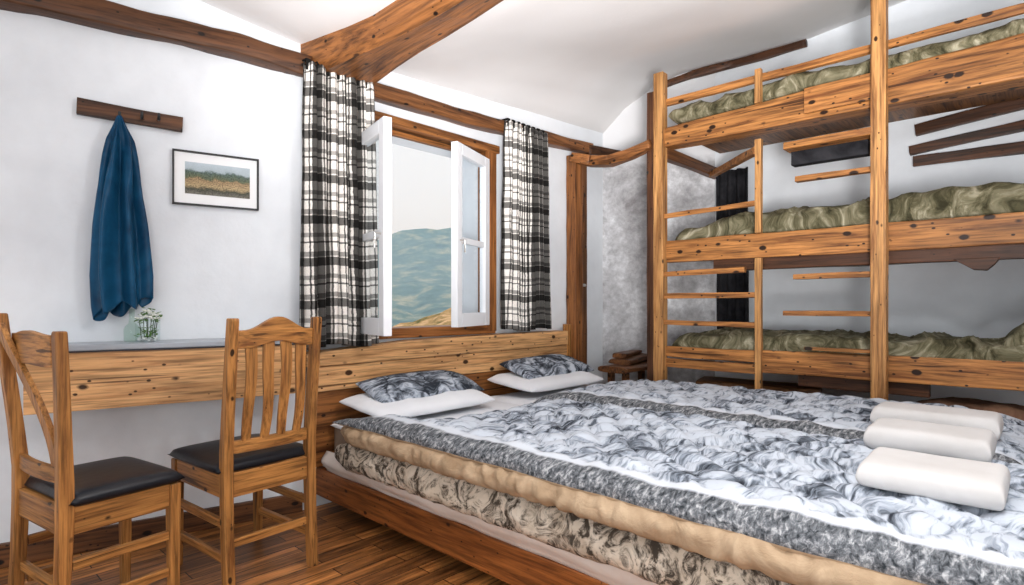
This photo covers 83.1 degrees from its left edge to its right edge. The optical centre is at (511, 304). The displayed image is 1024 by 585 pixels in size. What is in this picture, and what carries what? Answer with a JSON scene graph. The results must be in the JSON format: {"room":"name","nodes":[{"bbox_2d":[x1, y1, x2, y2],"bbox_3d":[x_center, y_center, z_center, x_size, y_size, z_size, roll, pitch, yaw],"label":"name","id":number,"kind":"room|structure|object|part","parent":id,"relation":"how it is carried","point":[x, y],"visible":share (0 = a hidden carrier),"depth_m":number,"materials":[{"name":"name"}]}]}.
{"room":"bedroom","nodes":[
{"label":"bedroom","id":0,"kind":"room"},
{"bbox_2d":[0,0,304,542],"bbox_3d":[-2.526,-0.550,2.018,3.415,3.100,0.300,0,0,-33],"label":"wall","id":1,"kind":"structure","parent":0,"point":[211,265],"depth_m":2.48,"materials":[{"name":"white paint"}]},
{"bbox_2d":[76,97,182,132],"bbox_3d":[-1.583,-0.793,2.408,0.373,0.082,0.075,0,0,-33],"label":"coat rack","id":2,"kind":"object","parent":1,"relation":"attached to","point":[85,107],"visible":0.92,"depth_m":2.41,"materials":[{"name":"brown wood"}]},
{"bbox_2d":[89,115,152,320],"bbox_3d":[-1.585,-0.352,2.349,0.217,0.832,0.151,0,0,-33],"label":"towel","id":3,"kind":"object","parent":2,"relation":"hanging from","point":[121,268],"visible":1,"depth_m":2.32,"materials":[{"name":"blue fabric"}]},
{"bbox_2d":[0,492,302,567],"bbox_3d":[-2.401,0.955,1.905,3.300,0.092,0.023,0,0,-33],"label":"baseboard","id":4,"kind":"structure","parent":1,"relation":"attached to","point":[106,536],"depth_m":2.44,"materials":[{"name":"brown wood"}]},
{"bbox_2d":[0,0,311,78],"bbox_3d":[-2.043,-1.177,2.117,2.535,0.155,0.103,0,0,-33],"label":"beam","id":5,"kind":"structure","parent":1,"relation":"attached to","point":[95,14],"depth_m":2.45,"materials":[{"name":"brown wood"}]},
{"bbox_2d":[23,338,294,414],"bbox_3d":[-1.411,0.274,2.423,0.985,0.247,0.238,0,0,-33],"label":"desk","id":6,"kind":"object","parent":1,"relation":"attached to","point":[103,374],"visible":0.57,"depth_m":2.28,"materials":[{"name":"brown wood"}]},
{"bbox_2d":[134,307,162,340],"bbox_3d":[-1.490,0.080,2.367,0.102,0.140,0.088,0,0,-33],"label":"jar","id":7,"kind":"object","parent":6,"relation":"on","point":[144,316],"visible":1,"depth_m":2.36,"materials":[{"name":"clear glass"}]},
{"bbox_2d":[172,148,258,210],"bbox_3d":[-1.329,-0.559,2.603,0.348,0.238,0.022,0,0,-33],"label":"picture frame","id":8,"kind":"object","parent":1,"relation":"attached to","point":[204,179],"visible":1,"depth_m":2.60,"materials":[{"name":"black metal"}]},
{"bbox_2d":[185,161,249,198],"bbox_3d":[-1.323,-0.560,2.603,0.262,0.140,0.001,0,0,-33],"label":"print","id":9,"kind":"object","parent":8,"relation":"attached to","point":[200,178],"depth_m":2.60},
{"bbox_2d":[0,502,509,584],"bbox_3d":[0.874,1.030,1.333,5.600,0.060,6.800,0,0,43],"label":"floor","id":10,"kind":"structure","parent":0,"point":[354,548],"depth_m":2.25,"materials":[{"name":"brown wood"}]},
{"bbox_2d":[0,313,184,584],"bbox_3d":[-1.355,0.512,1.860,0.394,0.975,0.394,0,0,33],"label":"dining chair","id":11,"kind":"object","parent":10,"relation":"on","point":[66,499],"visible":1,"depth_m":1.77,"materials":[{"name":"brown wood"}]},
{"bbox_3d":[-1.579,0.512,1.824,0.034,0.975,0.086,0,0,33],"label":"leg","id":12,"kind":"part","parent":11,"relation":"part of","materials":[{"name":"brown wood"}]},
{"bbox_3d":[-1.439,0.128,1.731,0.302,0.104,0.035,0,0,33],"label":"crest rail","id":13,"kind":"part","parent":11,"relation":"part of","materials":[{"name":"brown wood"}]},
{"bbox_3d":[-1.425,0.623,1.752,0.302,0.085,0.024,0,0,33],"label":"seat rail","id":14,"kind":"part","parent":11,"relation":"part of","materials":[{"name":"brown wood"}]},
{"bbox_3d":[-1.429,0.492,1.746,0.302,0.045,0.030,0,0,33],"label":"rail","id":15,"kind":"part","parent":11,"relation":"part of","materials":[{"name":"brown wood"}]},
{"bbox_3d":[-1.290,0.537,1.653,0.034,0.925,0.057,0,0,33],"label":"leg","id":16,"kind":"part","parent":11,"relation":"part of","materials":[{"name":"brown wood"}]},
{"bbox_2d":[24,456,184,506],"bbox_3d":[-1.336,0.562,1.889,0.394,0.056,0.323,0,0,33],"label":"seat cushion","id":17,"kind":"object","parent":11,"relation":"on","point":[111,481],"depth_m":1.80,"materials":[{"name":"black leather"}]},
{"bbox_3d":[-1.204,0.623,1.787,0.024,0.085,0.267,0,0,33],"label":"seat rail","id":18,"kind":"part","parent":11,"relation":"part of","materials":[{"name":"brown wood"}]},
{"bbox_3d":[-1.403,0.794,2.095,0.036,0.412,0.036,0,0,33],"label":"leg","id":19,"kind":"part","parent":11,"relation":"part of","materials":[{"name":"brown wood"}]},
{"bbox_3d":[-1.121,0.794,1.912,0.036,0.412,0.036,0,0,33],"label":"leg","id":20,"kind":"part","parent":11,"relation":"part of","materials":[{"name":"brown wood"}]},
{"bbox_2d":[167,316,321,584],"bbox_3d":[-1.018,0.520,2.216,0.474,0.959,0.378,0,0,38],"label":"dining chair","id":21,"kind":"object","parent":10,"relation":"on","point":[228,467],"visible":0.96,"depth_m":2.09,"materials":[{"name":"brown wood"}]},
{"bbox_3d":[-1.284,0.794,2.221,0.036,0.412,0.036,0,0,38],"label":"leg","id":22,"kind":"part","parent":21,"relation":"part of","materials":[{"name":"brown wood"}]},
{"bbox_3d":[-1.131,0.623,2.103,0.352,0.085,0.024,0,0,38],"label":"seat rail","id":23,"kind":"part","parent":21,"relation":"part of","materials":[{"name":"brown wood"}]},
{"bbox_3d":[-0.964,0.522,1.970,0.081,0.955,0.034,0,0,38],"label":"leg","id":24,"kind":"part","parent":21,"relation":"part of","materials":[{"name":"brown wood"}]},
{"bbox_2d":[167,433,304,474],"bbox_3d":[-1.045,0.562,2.236,0.408,0.056,0.378,0,0,38],"label":"seat cushion","id":25,"kind":"object","parent":21,"relation":"on","point":[203,458],"depth_m":2.12,"materials":[{"name":"black leather"}]},
{"bbox_3d":[-1.087,0.794,2.473,0.036,0.412,0.036,0,0,38],"label":"leg","id":26,"kind":"part","parent":21,"relation":"part of","materials":[{"name":"brown wood"}]},
{"bbox_3d":[-0.882,0.623,2.110,0.024,0.085,0.286,0,0,38],"label":"seat rail","id":27,"kind":"part","parent":21,"relation":"part of","materials":[{"name":"brown wood"}]},
{"bbox_3d":[-0.877,0.492,2.105,0.030,0.045,0.286,0,0,38],"label":"rail","id":28,"kind":"part","parent":21,"relation":"part of","materials":[{"name":"brown wood"}]},
{"bbox_3d":[-0.845,0.096,2.081,0.035,0.109,0.286,0,0,38],"label":"crest rail","id":29,"kind":"part","parent":21,"relation":"part of","materials":[{"name":"brown wood"}]},
{"bbox_3d":[-0.767,0.522,2.223,0.081,0.955,0.034,0,0,38],"label":"leg","id":30,"kind":"part","parent":21,"relation":"part of","materials":[{"name":"brown wood"}]},
{"bbox_2d":[316,324,609,584],"bbox_3d":[0.720,0.570,2.589,2.806,0.860,2.030,0,0,43],"label":"double bed","id":31,"kind":"object","parent":10,"relation":"on","point":[510,564],"visible":0.18,"depth_m":2.60,"materials":[{"name":"brown wood"}]},
{"bbox_3d":[-0.283,0.600,3.514,0.032,0.362,2.020,0,0,43],"label":"headboard panel","id":32,"kind":"part","parent":31,"relation":"part of","materials":[{"name":"brown wood"}]},
{"bbox_2d":[330,401,520,452],"bbox_3d":[0.412,0.688,2.257,2.655,0.280,0.958,0,0,43],"label":"mattress","id":33,"kind":"object","parent":31,"relation":"on","point":[339,439],"visible":0.06,"depth_m":2.97,"materials":[{"name":"white fabric"}]},
{"bbox_2d":[339,389,494,416],"bbox_3d":[-0.465,0.479,2.961,0.363,0.105,0.726,0,0,43],"label":"pillow","id":34,"kind":"object","parent":33,"relation":"on","point":[449,400],"visible":0.69,"depth_m":2.79,"materials":[{"name":"white fabric"}]},
{"bbox_2d":[355,370,483,402],"bbox_3d":[-0.465,0.418,3.028,0.251,0.123,0.668,0,0,43],"label":"printed pillow","id":35,"kind":"object","parent":34,"relation":"on","point":[394,387],"visible":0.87,"depth_m":2.91,"materials":[{"name":"grey fabric"}]},
{"bbox_2d":[335,443,792,584],"bbox_3d":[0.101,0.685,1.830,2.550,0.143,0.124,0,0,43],"label":"mattress","id":36,"kind":"object","parent":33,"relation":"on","point":[656,562],"visible":0.74,"depth_m":1.75,"materials":[{"name":"beige fabric"}]},
{"bbox_2d":[333,398,1023,584],"bbox_3d":[0.463,0.541,2.131,2.610,0.183,1.082,0,0,43],"label":"duvet","id":37,"kind":"object","parent":33,"relation":"on","point":[790,506],"visible":0.94,"depth_m":1.59,"materials":[{"name":"grey fabric"}]},
{"bbox_2d":[863,418,996,462],"bbox_3d":[1.348,0.434,1.868,0.325,0.084,0.232,0,0,43],"label":"folded towel","id":38,"kind":"object","parent":37,"relation":"on","point":[977,444],"visible":0.89,"depth_m":1.80,"materials":[{"name":"white fabric"}]},
{"bbox_2d":[855,447,1010,510],"bbox_3d":[1.083,0.438,1.488,0.295,0.075,0.262,0,0,43],"label":"folded towel","id":39,"kind":"object","parent":37,"relation":"on","point":[979,484],"visible":1,"depth_m":1.42,"materials":[{"name":"white fabric"}]},
{"bbox_3d":[0.064,0.879,1.908,2.772,0.168,0.039,0,0,43],"label":"rail","id":40,"kind":"part","parent":31,"relation":"part of","materials":[{"name":"brown wood"}]},
{"bbox_2d":[321,451,657,584],"bbox_3d":[0.090,0.763,1.855,2.700,0.134,0.040,0,0,43],"label":"sheet","id":41,"kind":"object","parent":31,"relation":"on","point":[612,575],"visible":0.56,"depth_m":1.96,"materials":[{"name":"white fabric"}]},
{"bbox_2d":[491,384,587,404],"bbox_3d":[1.069,0.688,2.964,2.655,0.280,0.948,0,0,43],"label":"mattress","id":42,"kind":"object","parent":31,"relation":"on","point":[522,397],"visible":0.09,"depth_m":3.51,"materials":[{"name":"white fabric"}]},
{"bbox_2d":[487,371,603,391],"bbox_3d":[0.230,0.468,3.709,0.363,0.102,0.744,0,0,43],"label":"pillow","id":43,"kind":"object","parent":42,"relation":"on","point":[554,382],"visible":0.73,"depth_m":3.51,"materials":[{"name":"white fabric"}]},
{"bbox_2d":[499,354,593,378],"bbox_3d":[0.243,0.396,3.790,0.251,0.128,0.686,0,0,43],"label":"printed pillow","id":44,"kind":"object","parent":43,"relation":"on","point":[532,367],"visible":0.91,"depth_m":3.66,"materials":[{"name":"grey fabric"}]},
{"bbox_2d":[533,379,1023,464],"bbox_3d":[1.197,0.509,2.841,2.022,0.132,1.023,0,0,43],"label":"duvet","id":45,"kind":"object","parent":42,"relation":"on","point":[845,416],"visible":0.6,"depth_m":2.70,"materials":[{"name":"grey fabric"}]},
{"bbox_2d":[870,401,1003,440],"bbox_3d":[1.595,0.432,2.178,0.385,0.088,0.222,0,0,43],"label":"folded towel","id":46,"kind":"object","parent":45,"relation":"on","point":[964,417],"visible":0.63,"depth_m":2.11,"materials":[{"name":"white fabric"}]},
{"bbox_3d":[0.404,0.570,4.227,0.053,0.860,0.048,0,0,43],"label":"head post","id":47,"kind":"part","parent":31,"relation":"part of","materials":[{"name":"brown wood"}]},
{"bbox_2d":[598,360,646,382],"bbox_3d":[0.901,0.715,4.271,0.247,0.570,0.580,0,0,43],"label":"bench","id":48,"kind":"object","parent":10,"relation":"on","point":[611,370],"visible":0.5,"depth_m":4.10,"materials":[{"name":"brown wood"}]},
{"bbox_3d":[0.714,0.738,4.157,0.040,0.525,0.040,0,0,43],"label":"leg","id":49,"kind":"part","parent":48,"relation":"part of","materials":[{"name":"brown wood"}]},
{"bbox_3d":[0.802,0.738,4.076,0.040,0.525,0.040,0,0,43],"label":"leg","id":50,"kind":"part","parent":48,"relation":"part of","materials":[{"name":"brown wood"}]},
{"bbox_2d":[609,353,646,365],"bbox_3d":[0.901,0.407,4.352,0.164,0.053,0.467,0,0,34],"label":"wood board","id":51,"kind":"object","parent":48,"relation":"on","point":[641,357],"visible":0.79,"depth_m":4.20,"materials":[{"name":"brown wood"}]},
{"bbox_2d":[612,349,641,357],"bbox_3d":[0.876,0.365,4.375,0.107,0.044,0.346,0,0,33],"label":"wood board","id":52,"kind":"object","parent":51,"relation":"on","point":[626,353],"visible":1,"depth_m":4.26,"materials":[{"name":"brown wood"}]},
{"bbox_3d":[1.000,0.738,4.465,0.040,0.525,0.040,0,0,43],"label":"leg","id":53,"kind":"part","parent":48,"relation":"part of","materials":[{"name":"brown wood"}]},
{"bbox_2d":[696,376,821,393],"bbox_3d":[1.622,0.751,3.812,0.736,0.498,0.287,0,0,31],"label":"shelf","id":54,"kind":"object","parent":10,"relation":"on","point":[722,381],"visible":0.3,"depth_m":3.76,"materials":[{"name":"brown wood"}]},
{"bbox_2d":[647,0,1023,399],"bbox_3d":[2.185,-0.430,3.333,2.675,2.860,0.950,0,0,43],"label":"bunk bed","id":55,"kind":"object","parent":10,"relation":"on","point":[992,72],"visible":0.93,"depth_m":3.16,"materials":[{"name":"brown wood"}]},
{"bbox_3d":[0.951,-0.220,3.930,0.053,2.440,0.053,0,0,43],"label":"post","id":56,"kind":"part","parent":55,"relation":"part of","materials":[{"name":"brown wood"}]},
{"bbox_3d":[0.997,-0.275,3.881,0.074,2.550,0.073,0,0,43],"label":"post","id":57,"kind":"part","parent":55,"relation":"part of","materials":[{"name":"brown wood"}]},
{"bbox_3d":[1.313,-1.023,4.208,0.063,0.078,0.850,0,0,43],"label":"rail","id":58,"kind":"part","parent":55,"relation":"part of","materials":[{"name":"brown wood"}]},
{"bbox_3d":[1.244,-0.601,3.651,0.616,0.054,0.028,0,0,43],"label":"guard rail","id":59,"kind":"part","parent":55,"relation":"part of","materials":[{"name":"brown wood"}]},
{"bbox_2d":[716,167,748,328],"bbox_3d":[1.663,-0.310,4.361,0.253,1.420,0.049,0,0,43],"label":"curtain","id":60,"kind":"object","parent":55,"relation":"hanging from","point":[731,185],"visible":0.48,"depth_m":4.36,"materials":[{"name":"fabric"}]},
{"bbox_3d":[1.466,-1.300,3.439,0.038,0.200,0.038,0,0,43],"label":"post","id":61,"kind":"part","parent":55,"relation":"part of","materials":[{"name":"brown wood"}]},
{"bbox_3d":[1.469,-0.708,3.442,0.039,0.555,0.039,0,0,43],"label":"post","id":62,"kind":"part","parent":55,"relation":"part of","materials":[{"name":"brown wood"}]},
{"bbox_3d":[1.469,0.360,3.442,0.040,1.280,0.038,0,0,43],"label":"post","id":63,"kind":"part","parent":55,"relation":"part of","materials":[{"name":"brown wood"}]},
{"bbox_2d":[791,139,869,166],"bbox_3d":[1.776,-0.845,3.232,0.387,0.079,0.070,0,0,43],"label":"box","id":64,"kind":"object","parent":55,"relation":"attached to","point":[861,148],"visible":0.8,"depth_m":3.20,"materials":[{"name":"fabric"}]},
{"bbox_3d":[1.788,-1.145,3.115,0.392,0.142,0.024,0,0,43],"label":"plate","id":65,"kind":"part","parent":55,"relation":"part of","materials":[{"name":"brown wood"}]},
{"bbox_3d":[1.949,-1.361,3.037,2.545,0.054,0.036,0,0,43],"label":"guard rail","id":66,"kind":"part","parent":55,"relation":"part of","materials":[{"name":"brown wood"}]},
{"bbox_2d":[668,18,1023,124],"bbox_3d":[2.217,-1.278,3.321,2.461,0.183,0.819,0,0,43],"label":"duvet","id":67,"kind":"object","parent":55,"relation":"on","point":[794,83],"visible":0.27,"depth_m":3.23,"materials":[{"name":"green fabric"}]},
{"bbox_2d":[672,327,1023,361],"bbox_3d":[2.228,0.243,3.333,2.460,0.206,0.784,0,0,43],"label":"duvet","id":68,"kind":"object","parent":55,"relation":"on","point":[934,344],"visible":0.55,"depth_m":3.26,"materials":[{"name":"green fabric"}]},
{"bbox_2d":[1002,323,1023,346],"bbox_3d":[2.680,0.065,2.780,0.488,0.327,0.449,0,0,43],"label":"pillow","id":69,"kind":"object","parent":68,"relation":"on","point":[1015,337],"visible":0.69,"depth_m":2.77,"materials":[{"name":"green fabric"}]},
{"bbox_2d":[675,182,1023,239],"bbox_3d":[2.237,-0.479,3.343,2.461,0.270,0.757,0,0,43],"label":"duvet","id":70,"kind":"object","parent":55,"relation":"on","point":[993,197],"visible":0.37,"depth_m":3.06,"materials":[{"name":"green fabric"}]},
{"bbox_3d":[1.904,0.434,3.160,0.622,0.075,0.055,0,0,43],"label":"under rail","id":71,"kind":"part","parent":55,"relation":"part of","materials":[{"name":"brown wood"}]},
{"bbox_3d":[2.115,-0.252,2.958,2.195,0.081,0.097,0,0,43],"label":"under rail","id":72,"kind":"part","parent":55,"relation":"part of","materials":[{"name":"brown wood"}]},
{"bbox_3d":[1.904,-0.430,2.997,0.073,2.860,0.073,0,0,43],"label":"post","id":73,"kind":"part","parent":55,"relation":"part of","materials":[{"name":"brown wood"}]},
{"bbox_2d":[916,397,1023,420],"bbox_3d":[2.357,0.733,2.907,0.670,0.513,0.299,0,0,43],"label":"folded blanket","id":74,"kind":"object","parent":10,"relation":"on","point":[1013,410],"visible":0.21,"depth_m":2.85,"materials":[{"name":"brown fabric"}]},
{"bbox_2d":[305,72,602,505],"bbox_3d":[-0.245,-0.550,3.874,0.300,3.100,2.600,0,0,43],"label":"wall","id":75,"kind":"structure","parent":0,"point":[557,158],"depth_m":4.05,"materials":[{"name":"white paint"}]},
{"bbox_2d":[361,111,499,338],"bbox_3d":[-0.418,-0.425,3.275,0.583,1.220,1.184,0,0,43],"label":"window","id":76,"kind":"structure","parent":75,"relation":"in","point":[481,154],"depth_m":3.31,"materials":[{"name":"white paint"}]},
{"bbox_3d":[-0.685,-0.365,2.849,0.042,1.020,0.400,0,0,-33],"label":"sash frame","id":77,"kind":"part","parent":76,"relation":"part of","materials":[{"name":"white paint"}]},
{"bbox_3d":[-0.627,-0.302,2.687,0.038,0.076,0.012,0,0,-33],"label":"handle","id":78,"kind":"part","parent":76,"relation":"part of","materials":[{"name":"metal"}]},
{"bbox_3d":[-0.541,0.157,3.431,0.190,0.057,1.077,0,0,43],"label":"sill","id":79,"kind":"part","parent":76,"relation":"part of","materials":[{"name":"wood"}]},
{"bbox_3d":[-0.281,-0.340,3.312,0.038,0.076,0.012,0,0,22],"label":"handle","id":80,"kind":"part","parent":76,"relation":"part of","materials":[{"name":"metal"}]},
{"bbox_3d":[-0.246,-0.404,3.506,0.042,1.063,0.450,0,0,22],"label":"sash frame","id":81,"kind":"part","parent":76,"relation":"part of","materials":[{"name":"white paint"}]},
{"bbox_2d":[306,330,567,366],"bbox_3d":[-0.320,0.240,3.487,0.113,0.108,2.010,0,0,43],"label":"window ledge","id":82,"kind":"object","parent":75,"relation":"attached to","point":[438,346],"visible":0.81,"depth_m":3.31,"materials":[{"name":"brown wood"}]},
{"bbox_2d":[373,82,590,153],"bbox_3d":[-0.194,-1.175,3.658,0.089,0.164,2.352,0,0,43],"label":"beam","id":83,"kind":"structure","parent":75,"relation":"attached to","point":[387,95],"depth_m":3.43,"materials":[{"name":"brown wood"}]},
{"bbox_2d":[500,118,551,330],"bbox_3d":[0.085,-0.519,3.900,0.116,1.389,0.451,0,0,43],"label":"curtain","id":84,"kind":"object","parent":83,"relation":"hanging from","point":[525,295],"visible":1,"depth_m":3.86,"materials":[{"name":"fabric"}]},
{"bbox_2d":[566,155,586,363],"bbox_3d":[0.511,-0.060,4.386,0.107,2.120,0.216,0,0,43],"label":"post","id":85,"kind":"object","parent":75,"relation":"in","point":[576,175],"depth_m":4.32,"materials":[{"name":"wood"}]},
{"bbox_2d":[569,138,651,166],"bbox_3d":[0.703,-1.068,4.125,0.671,0.138,0.114,0,0,40],"label":"beam","id":86,"kind":"structure","parent":85,"relation":"attached to","point":[641,148],"depth_m":4.09,"materials":[{"name":"brown wood"}]},
{"bbox_2d":[200,0,905,132],"bbox_3d":[0.895,-1.715,1.722,5.002,0.907,5.801,0,0,43],"label":"ceiling","id":87,"kind":"structure","parent":0,"point":[581,63],"depth_m":3.30,"materials":[{"name":"paint"}]},
{"bbox_2d":[300,0,494,81],"bbox_3d":[0.670,-1.383,1.480,4.400,0.514,0.387,0,0,43],"label":"ceiling beam","id":88,"kind":"structure","parent":87,"relation":"attached to","point":[368,49],"depth_m":2.57,"materials":[{"name":"brown wood"}]},
{"bbox_2d":[299,58,378,349],"bbox_3d":[-0.853,-0.477,2.869,0.119,1.374,0.408,0,0,43],"label":"curtain","id":89,"kind":"object","parent":88,"relation":"hanging from","point":[339,269],"visible":0.96,"depth_m":2.84,"materials":[{"name":"fabric"}]},
{"bbox_2d":[603,72,714,383],"bbox_3d":[1.200,-0.550,4.728,0.900,3.100,0.200,0,0,11],"label":"wall","id":90,"kind":"structure","parent":0,"point":[625,184],"depth_m":4.66,"materials":[{"name":"grey paint"}]},
{"bbox_2d":[585,144,619,155],"bbox_3d":[0.928,-1.241,4.632,0.774,0.151,0.291,0,0,-7],"label":"beam","id":91,"kind":"structure","parent":90,"relation":"attached to","point":[595,150],"depth_m":4.52,"materials":[{"name":"brown wood"}]},
{"bbox_2d":[667,39,807,87],"bbox_3d":[1.647,-1.790,4.376,1.060,0.158,0.148,0,0,31],"label":"trim","id":92,"kind":"structure","parent":90,"relation":"attached to","point":[774,52],"depth_m":4.36,"materials":[{"name":"brown wood"}]},
{"bbox_2d":[715,0,1023,405],"bbox_3d":[3.192,-0.650,3.240,4.200,3.300,0.250,0,0,43],"label":"wall","id":93,"kind":"structure","parent":0,"point":[954,299],"depth_m":3.70,"materials":[{"name":"white paint"}]},
{"bbox_2d":[909,120,1023,155],"bbox_3d":[2.955,-1.031,3.263,1.185,0.162,0.045,0,0,43],"label":"plank","id":94,"kind":"object","parent":93,"relation":"attached to","point":[1015,127],"visible":1,"depth_m":3.45,"materials":[{"name":"brown wood"}]},
{"bbox_2d":[913,141,1023,166],"bbox_3d":[2.962,-0.897,3.257,1.161,0.079,0.048,0,0,43],"label":"plank","id":95,"kind":"object","parent":93,"relation":"attached to","point":[1016,148],"visible":1,"depth_m":3.44,"materials":[{"name":"brown wood"}]},
{"bbox_2d":[914,98,1023,135],"bbox_3d":[2.966,-1.169,3.253,1.159,0.205,0.048,0,0,43],"label":"plank","id":96,"kind":"object","parent":93,"relation":"attached to","point":[991,110],"visible":0.94,"depth_m":3.45,"materials":[{"name":"brown wood"}]},
{"label":"outside","id":97,"kind":"structure","parent":0,"visible":0},
{"bbox_2d":[393,308,450,326],"bbox_3d":[-15.000,5.453,56.500,90.000,11.649,85.000,0,0,0],"label":"ground","id":98,"kind":"structure","parent":97,"point":[443,318],"depth_m":43.24,"materials":[{"name":"beige sand"}]},
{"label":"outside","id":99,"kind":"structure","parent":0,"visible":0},
{"bbox_2d":[378,228,450,326],"bbox_3d":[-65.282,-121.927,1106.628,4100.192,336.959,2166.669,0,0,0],"label":"hills","id":100,"kind":"structure","parent":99,"point":[421,258],"depth_m":1555.53,"materials":[{"name":"blue liquid"}]}
]}

